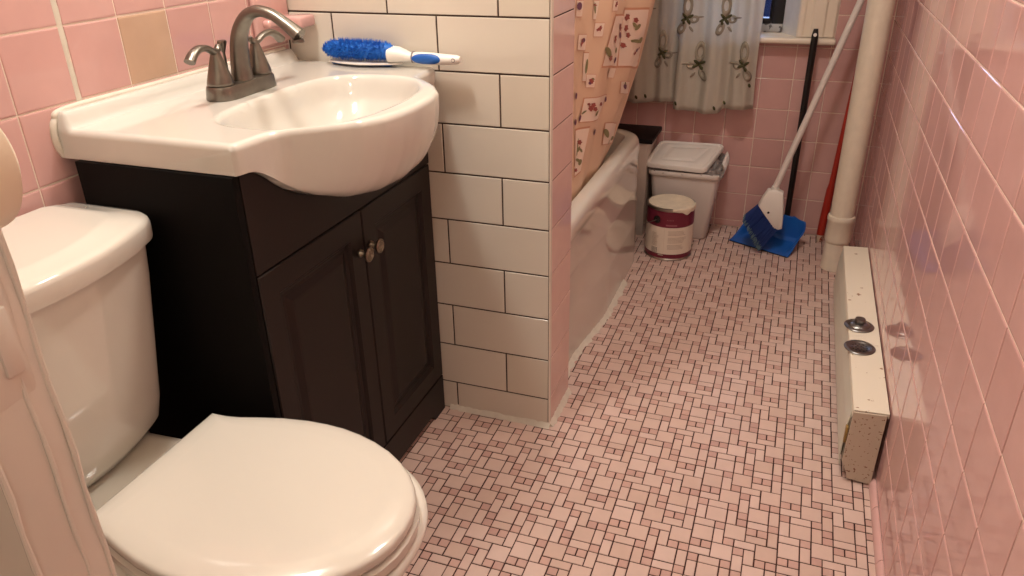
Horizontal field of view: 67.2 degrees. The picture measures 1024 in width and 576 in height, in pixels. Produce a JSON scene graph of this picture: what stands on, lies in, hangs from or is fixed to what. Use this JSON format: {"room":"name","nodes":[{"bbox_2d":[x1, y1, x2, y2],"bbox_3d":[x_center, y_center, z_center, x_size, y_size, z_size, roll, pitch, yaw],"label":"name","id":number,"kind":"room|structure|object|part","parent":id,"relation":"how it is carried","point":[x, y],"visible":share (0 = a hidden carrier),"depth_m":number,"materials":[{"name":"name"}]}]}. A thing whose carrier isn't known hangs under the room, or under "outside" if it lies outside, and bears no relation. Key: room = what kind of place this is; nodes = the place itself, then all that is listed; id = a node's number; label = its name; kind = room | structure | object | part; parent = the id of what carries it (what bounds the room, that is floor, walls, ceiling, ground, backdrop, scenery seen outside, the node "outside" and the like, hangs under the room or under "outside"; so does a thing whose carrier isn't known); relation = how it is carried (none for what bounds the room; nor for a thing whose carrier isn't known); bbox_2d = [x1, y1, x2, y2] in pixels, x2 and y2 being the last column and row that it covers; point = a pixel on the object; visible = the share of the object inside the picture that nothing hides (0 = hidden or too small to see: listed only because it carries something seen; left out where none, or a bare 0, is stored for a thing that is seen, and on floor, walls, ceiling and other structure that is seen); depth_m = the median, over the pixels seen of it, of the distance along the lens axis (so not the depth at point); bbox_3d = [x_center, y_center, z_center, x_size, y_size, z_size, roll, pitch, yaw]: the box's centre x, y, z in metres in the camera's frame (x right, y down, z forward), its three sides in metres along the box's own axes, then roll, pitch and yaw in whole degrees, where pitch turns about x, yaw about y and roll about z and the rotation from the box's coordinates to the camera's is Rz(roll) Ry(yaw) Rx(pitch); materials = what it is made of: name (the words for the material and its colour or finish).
{"room":"bathroom","nodes":[
{"label":"bathroom","id":0,"kind":"room"},
{"bbox_2d":[0,0,289,432],"bbox_3d":[-0.657,-0.614,1.283,0.120,2.450,4.012,8,28,18],"label":"wall","id":1,"kind":"structure","parent":0,"point":[55,54],"depth_m":1.18,"materials":[{"name":"tile"}]},
{"bbox_2d":[0,128,116,575],"bbox_3d":[-0.552,-0.073,0.421,0.719,2.018,0.156,8,28,18],"label":"door","id":2,"kind":"structure","parent":1,"relation":"in","point":[50,525],"depth_m":0.36,"materials":[{"name":"beige paint"}]},
{"bbox_3d":[-0.292,-0.056,0.378,0.078,0.078,0.068,8,28,18],"label":"knob","id":3,"kind":"part","parent":2,"relation":"part of","materials":[{"name":"beige"}]},
{"bbox_3d":[-0.219,-0.020,0.303,0.003,0.160,0.023,8,28,18],"label":"latch plate","id":4,"kind":"part","parent":2,"relation":"part of","materials":[{"name":"beige paint"}]},
{"bbox_2d":[249,0,314,46],"bbox_3d":[-0.466,-0.572,1.564,0.076,0.150,0.114,8,28,18],"label":"soap holder","id":5,"kind":"object","parent":1,"relation":"attached to","point":[260,24],"visible":0.65,"depth_m":1.57,"materials":[{"name":"pink ceramic"}]},
{"bbox_3d":[-0.496,-0.577,1.574,0.012,0.150,0.114,8,28,18],"label":"plate","id":6,"kind":"part","parent":5,"relation":"part of","materials":[{"name":"pink tile"}]},
{"bbox_2d":[286,0,574,422],"bbox_3d":[-0.179,-0.769,1.522,0.593,2.400,0.166,8,28,18],"label":"wall partition","id":7,"kind":"structure","parent":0,"point":[500,151],"depth_m":1.65,"materials":[{"name":"tile"}]},
{"bbox_2d":[450,404,549,428],"bbox_3d":[-0.033,0.313,1.903,0.262,0.017,0.014,8,28,18],"label":"trim","id":8,"kind":"structure","parent":7,"relation":"attached to","point":[531,422],"depth_m":1.90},
{"bbox_2d":[550,387,571,426],"bbox_3d":[0.123,0.294,1.933,0.017,0.018,0.161,8,28,18],"label":"trim","id":9,"kind":"structure","parent":7,"relation":"attached to","point":[559,410],"depth_m":1.93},
{"bbox_2d":[568,279,626,376],"bbox_3d":[0.257,0.109,2.306,0.040,0.017,0.662,10,28,21],"label":"trim","id":10,"kind":"structure","parent":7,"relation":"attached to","point":[587,340],"depth_m":2.29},
{"bbox_2d":[572,0,654,200],"bbox_3d":[0.211,-0.904,1.770,0.154,1.463,0.618,15,31,30],"label":"shower curtain","id":11,"kind":"object","parent":7,"relation":"hanging from","point":[610,35],"visible":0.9,"depth_m":1.94,"materials":[{"name":"fabric"}]},
{"bbox_2d":[399,224,875,575],"bbox_3d":[0.005,0.579,1.498,1.517,0.100,4.012,8,28,18],"label":"floor","id":12,"kind":"structure","parent":0,"point":[696,432],"depth_m":1.78,"materials":[{"name":"tile"}]},
{"bbox_2d":[1,202,427,575],"bbox_3d":[-0.435,0.319,1.086,0.660,0.743,0.397,8,28,18],"label":"toilet","id":13,"kind":"object","parent":12,"relation":"on","point":[232,496],"visible":0.9,"depth_m":1.02,"materials":[{"name":"beige ceramic"}]},
{"bbox_3d":[-0.651,-0.026,1.000,0.212,0.041,0.397,8,28,18],"label":"tank lid","id":14,"kind":"part","parent":13,"relation":"part of","materials":[{"name":"beige ceramic"}]},
{"bbox_3d":[-0.655,0.131,1.080,0.195,0.311,0.374,8,28,18],"label":"tank","id":15,"kind":"part","parent":13,"relation":"part of","materials":[{"name":"beige ceramic"}]},
{"bbox_3d":[-0.318,0.276,1.017,0.395,0.022,0.318,8,28,18],"label":"seat lid","id":16,"kind":"part","parent":13,"relation":"part of","materials":[{"name":"beige plastic"}]},
{"bbox_3d":[-0.317,0.297,1.028,0.400,0.020,0.323,8,28,18],"label":"seat","id":17,"kind":"part","parent":13,"relation":"part of","materials":[{"name":"beige plastic"}]},
{"bbox_2d":[75,152,444,460],"bbox_3d":[-0.404,0.057,1.553,0.312,0.799,0.618,8,28,18],"label":"vanity cabinet","id":18,"kind":"object","parent":12,"relation":"on","point":[269,300],"visible":0.68,"depth_m":1.29,"materials":[{"name":"black laminate"}]},
{"bbox_2d":[49,47,438,196],"bbox_3d":[-0.370,-0.281,1.367,0.466,0.179,0.621,8,28,18],"label":"vanity sink","id":19,"kind":"object","parent":18,"relation":"in","point":[324,128],"visible":0.9,"depth_m":1.22,"materials":[{"name":"white ceramic"}]},
{"bbox_2d":[184,5,304,101],"bbox_3d":[-0.468,-0.415,1.338,0.197,0.148,0.197,-11,28,-20],"label":"faucet","id":20,"kind":"object","parent":19,"relation":"on","point":[251,73],"visible":1,"depth_m":1.31,"materials":[{"name":"silver metal"}]},
{"bbox_3d":[-0.507,-0.385,1.263,0.021,0.028,0.088,5,27,12],"label":"lever","id":21,"kind":"part","parent":20,"relation":"part of","materials":[{"name":"silver metal"}]},
{"bbox_3d":[-0.497,-0.372,1.303,0.045,0.056,0.045,8,28,18],"label":"handle","id":22,"kind":"part","parent":20,"relation":"part of","materials":[{"name":"silver metal"}]},
{"bbox_3d":[-0.502,-0.397,1.346,0.017,0.070,0.017,8,28,18],"label":"lift rod","id":23,"kind":"part","parent":20,"relation":"part of","materials":[{"name":"silver metal"}]},
{"bbox_3d":[-0.479,-0.359,1.365,0.056,0.024,0.162,8,28,18],"label":"plate","id":24,"kind":"part","parent":20,"relation":"part of","materials":[{"name":"silver metal"}]},
{"bbox_3d":[-0.461,-0.417,1.393,0.045,0.056,0.045,8,28,18],"label":"handle","id":25,"kind":"part","parent":20,"relation":"part of","materials":[{"name":"silver metal"}]},
{"bbox_3d":[-0.450,-0.457,1.405,0.021,0.028,0.088,12,29,24],"label":"lever","id":26,"kind":"part","parent":20,"relation":"part of","materials":[{"name":"silver metal"}]},
{"bbox_3d":[-0.420,-0.415,1.314,0.156,0.126,0.045,8,28,18],"label":"spout","id":27,"kind":"part","parent":20,"relation":"part of","materials":[{"name":"silver metal"}]},
{"bbox_2d":[322,36,461,66],"bbox_3d":[-0.248,-0.475,1.554,0.309,0.056,0.054,8,28,18],"label":"brush","id":28,"kind":"object","parent":19,"relation":"on","point":[359,49],"visible":1,"depth_m":1.55,"materials":[{"name":"blue plastic"}]},
{"bbox_3d":[-0.305,-0.464,1.582,0.172,0.004,0.054,8,28,18],"label":"backing plate","id":29,"kind":"part","parent":28,"relation":"part of","materials":[{"name":"white plastic"}]},
{"bbox_3d":[-0.173,-0.462,1.534,0.154,0.034,0.039,8,28,18],"label":"handle","id":30,"kind":"part","parent":28,"relation":"part of","materials":[{"name":"white plastic"}]},
{"bbox_3d":[-0.335,0.160,1.411,0.018,0.535,0.305,8,28,18],"label":"door","id":31,"kind":"part","parent":18,"relation":"part of","materials":[{"name":"brown wood"}]},
{"bbox_3d":[-0.291,-0.216,1.380,0.018,0.159,0.602,8,28,18],"label":"false drawer","id":32,"kind":"part","parent":18,"relation":"part of","materials":[{"name":"brown wood"}]},
{"bbox_3d":[-0.273,-0.063,1.432,0.024,0.028,0.028,8,28,18],"label":"knob","id":33,"kind":"part","parent":18,"relation":"part of","materials":[{"name":"grey metal"}]},
{"bbox_3d":[-0.259,-0.081,1.466,0.024,0.028,0.028,8,28,18],"label":"knob","id":34,"kind":"part","parent":18,"relation":"part of","materials":[{"name":"grey metal"}]},
{"bbox_3d":[-0.233,0.033,1.664,0.018,0.535,0.292,8,28,18],"label":"door","id":35,"kind":"part","parent":18,"relation":"part of","materials":[{"name":"brown wood"}]},
{"bbox_3d":[-0.280,0.385,1.677,0.018,0.098,0.602,8,28,18],"label":"rail","id":36,"kind":"part","parent":18,"relation":"part of","materials":[{"name":"brown wood"}]},
{"bbox_2d":[569,129,638,360],"bbox_3d":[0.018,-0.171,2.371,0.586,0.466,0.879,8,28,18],"label":"bathtub","id":37,"kind":"object","parent":12,"relation":"on","point":[603,213],"visible":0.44,"depth_m":2.22,"materials":[{"name":"beige ceramic"}]},
{"bbox_2d":[644,194,696,260],"bbox_3d":[0.562,-0.221,2.761,0.178,0.194,0.176,8,28,18],"label":"paint can","id":38,"kind":"object","parent":12,"relation":"on","point":[669,221],"visible":1,"depth_m":2.70,"materials":[{"name":"silver metal"}]},
{"bbox_2d":[647,141,729,238],"bbox_3d":[0.655,-0.367,2.900,0.287,0.328,0.193,8,28,18],"label":"waste bin","id":39,"kind":"object","parent":12,"relation":"on","point":[694,170],"visible":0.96,"depth_m":2.82,"materials":[{"name":"white plastic"}]},
{"bbox_3d":[0.638,-0.487,2.842,0.258,0.062,0.185,8,28,18],"label":"lid","id":40,"kind":"part","parent":39,"relation":"part of","materials":[{"name":"white plastic"}]},
{"bbox_2d":[729,29,818,257],"bbox_3d":[0.949,-0.506,2.694,0.175,0.752,0.234,-24,35,-39],"label":"dustpan","id":41,"kind":"object","parent":12,"relation":"on","point":[783,242],"visible":0.63,"depth_m":2.79,"materials":[{"name":"blue plastic"}]},
{"bbox_3d":[1.014,-0.538,2.716,0.024,0.717,0.032,8,28,18],"label":"handle","id":42,"kind":"part","parent":41,"relation":"part of","materials":[{"name":"black plastic"}]},
{"bbox_2d":[742,0,864,250],"bbox_3d":[1.018,-0.667,2.545,0.404,1.153,0.089,-1,26,0],"label":"broom","id":43,"kind":"object","parent":12,"relation":"on","point":[763,220],"visible":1,"depth_m":2.69,"materials":[{"name":"white plastic"}]},
{"bbox_3d":[1.058,-0.765,2.510,0.325,0.948,0.022,-5,27,-7],"label":"handle","id":44,"kind":"part","parent":43,"relation":"part of","materials":[{"name":"white plastic"}]},
{"bbox_2d":[816,68,855,241],"bbox_3d":[1.164,-0.740,2.595,0.098,1.250,0.029,-9,28,-16],"label":"pole","id":45,"kind":"object","parent":12,"relation":"on","point":[829,193],"visible":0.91,"depth_m":2.77,"materials":[{"name":"red paint"}]},
{"bbox_2d":[820,0,895,271],"bbox_3d":[1.084,-1.124,2.135,0.087,2.350,0.087,-1,26,1],"label":"standpipe","id":46,"kind":"object","parent":12,"relation":"on","point":[841,218],"visible":0.91,"depth_m":2.41,"materials":[{"name":"white metal"}]},
{"bbox_2d":[617,123,661,234],"bbox_3d":[0.267,-0.444,3.021,0.581,0.374,0.206,8,28,18],"label":"wall ledge","id":47,"kind":"object","parent":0,"point":[647,135],"visible":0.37,"depth_m":2.88,"materials":[{"name":"black stone"}]},
{"bbox_2d":[619,0,897,235],"bbox_3d":[0.656,-1.313,2.647,1.517,2.450,0.160,8,28,18],"label":"wall","id":48,"kind":"structure","parent":0,"point":[758,140],"depth_m":2.81,"materials":[{"name":"tile"}]},
{"bbox_2d":[759,0,839,45],"bbox_3d":[0.657,-1.435,2.559,0.958,1.154,0.205,8,28,18],"label":"window","id":49,"kind":"structure","parent":48,"relation":"in","point":[789,21],"depth_m":2.62,"materials":[{"name":"white paint"}]},
{"bbox_3d":[0.652,-1.437,2.620,0.650,1.005,0.040,8,28,18],"label":"sash","id":50,"kind":"part","parent":49,"relation":"part of","materials":[{"name":"black"}]},
{"bbox_3d":[0.667,-0.927,2.810,0.958,0.020,0.205,8,28,18],"label":"sill","id":51,"kind":"part","parent":49,"relation":"part of","materials":[{"name":"beige paint"}]},
{"bbox_3d":[1.021,-1.361,2.370,0.123,1.131,0.019,8,28,18],"label":"casing","id":52,"kind":"part","parent":49,"relation":"part of","materials":[{"name":"beige paint"}]},
{"bbox_3d":[0.626,-1.792,2.273,1.032,0.012,0.081,8,28,18],"label":"curtain rod","id":53,"kind":"object","parent":48,"relation":"attached to","visible":0},
{"bbox_2d":[627,0,682,102],"bbox_3d":[0.448,-1.250,2.592,0.321,1.248,0.037,8,28,18],"label":"window curtain","id":54,"kind":"object","parent":53,"relation":"hanging from","point":[654,79],"visible":0.5,"depth_m":2.77,"materials":[{"name":"beige fabric"}]},
{"bbox_2d":[673,0,765,113],"bbox_3d":[0.704,-1.195,2.491,0.288,1.266,0.042,8,28,18],"label":"window curtain","id":55,"kind":"object","parent":53,"relation":"hanging from","point":[719,40],"visible":1,"depth_m":2.68,"materials":[{"name":"beige fabric"}]},
{"bbox_2d":[853,0,1023,575],"bbox_3d":[0.695,-0.419,0.838,0.121,2.450,4.012,8,28,18],"label":"wall","id":56,"kind":"structure","parent":0,"point":[940,217],"depth_m":1.22,"materials":[{"name":"tile"}]},
{"bbox_2d":[833,246,889,483],"bbox_3d":[0.893,0.147,2.012,0.076,0.186,0.908,8,28,18],"label":"baseboard heater","id":57,"kind":"object","parent":56,"relation":"attached to","point":[863,411],"visible":0.91,"depth_m":1.75,"materials":[{"name":"beige metal"}]},
{"bbox_3d":[0.864,0.134,2.025,0.008,0.141,0.887,8,28,18],"label":"panel","id":58,"kind":"part","parent":57,"relation":"part of","materials":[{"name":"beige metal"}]},
{"bbox_2d":[844,316,873,332],"bbox_3d":[0.861,0.084,1.907,0.070,0.022,0.070,8,28,18],"label":"strainer","id":59,"kind":"object","parent":57,"relation":"on","point":[859,324],"visible":1,"depth_m":1.90,"materials":[{"name":"metal"}]},
{"bbox_3d":[0.861,0.080,1.905,0.025,0.012,0.025,8,28,18],"label":"knob","id":60,"kind":"part","parent":59,"relation":"part of","materials":[{"name":"metal"}]},
{"bbox_2d":[844,340,875,354],"bbox_3d":[0.820,0.140,1.817,0.070,0.004,0.070,8,28,18],"label":"strainer","id":61,"kind":"object","parent":57,"relation":"on","point":[859,347],"visible":1,"depth_m":1.82,"materials":[{"name":"metal"}]},
{"bbox_2d":[849,235,884,575],"bbox_3d":[0.619,0.614,1.269,0.011,0.020,3.810,8,28,18],"label":"baseboard","id":62,"kind":"structure","parent":56,"relation":"attached to","point":[876,532],"depth_m":1.54,"materials":[{"name":"pink tile"}]},
{"label":"outside","id":63,"kind":"structure","parent":0,"visible":0},
{"bbox_2d":[763,0,771,16],"bbox_3d":[68.031,-81.815,172.216,400.000,0.100,398.138,8,28,18],"label":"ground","id":64,"kind":"structure","parent":63,"point":[767,8],"depth_m":33.35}
]}

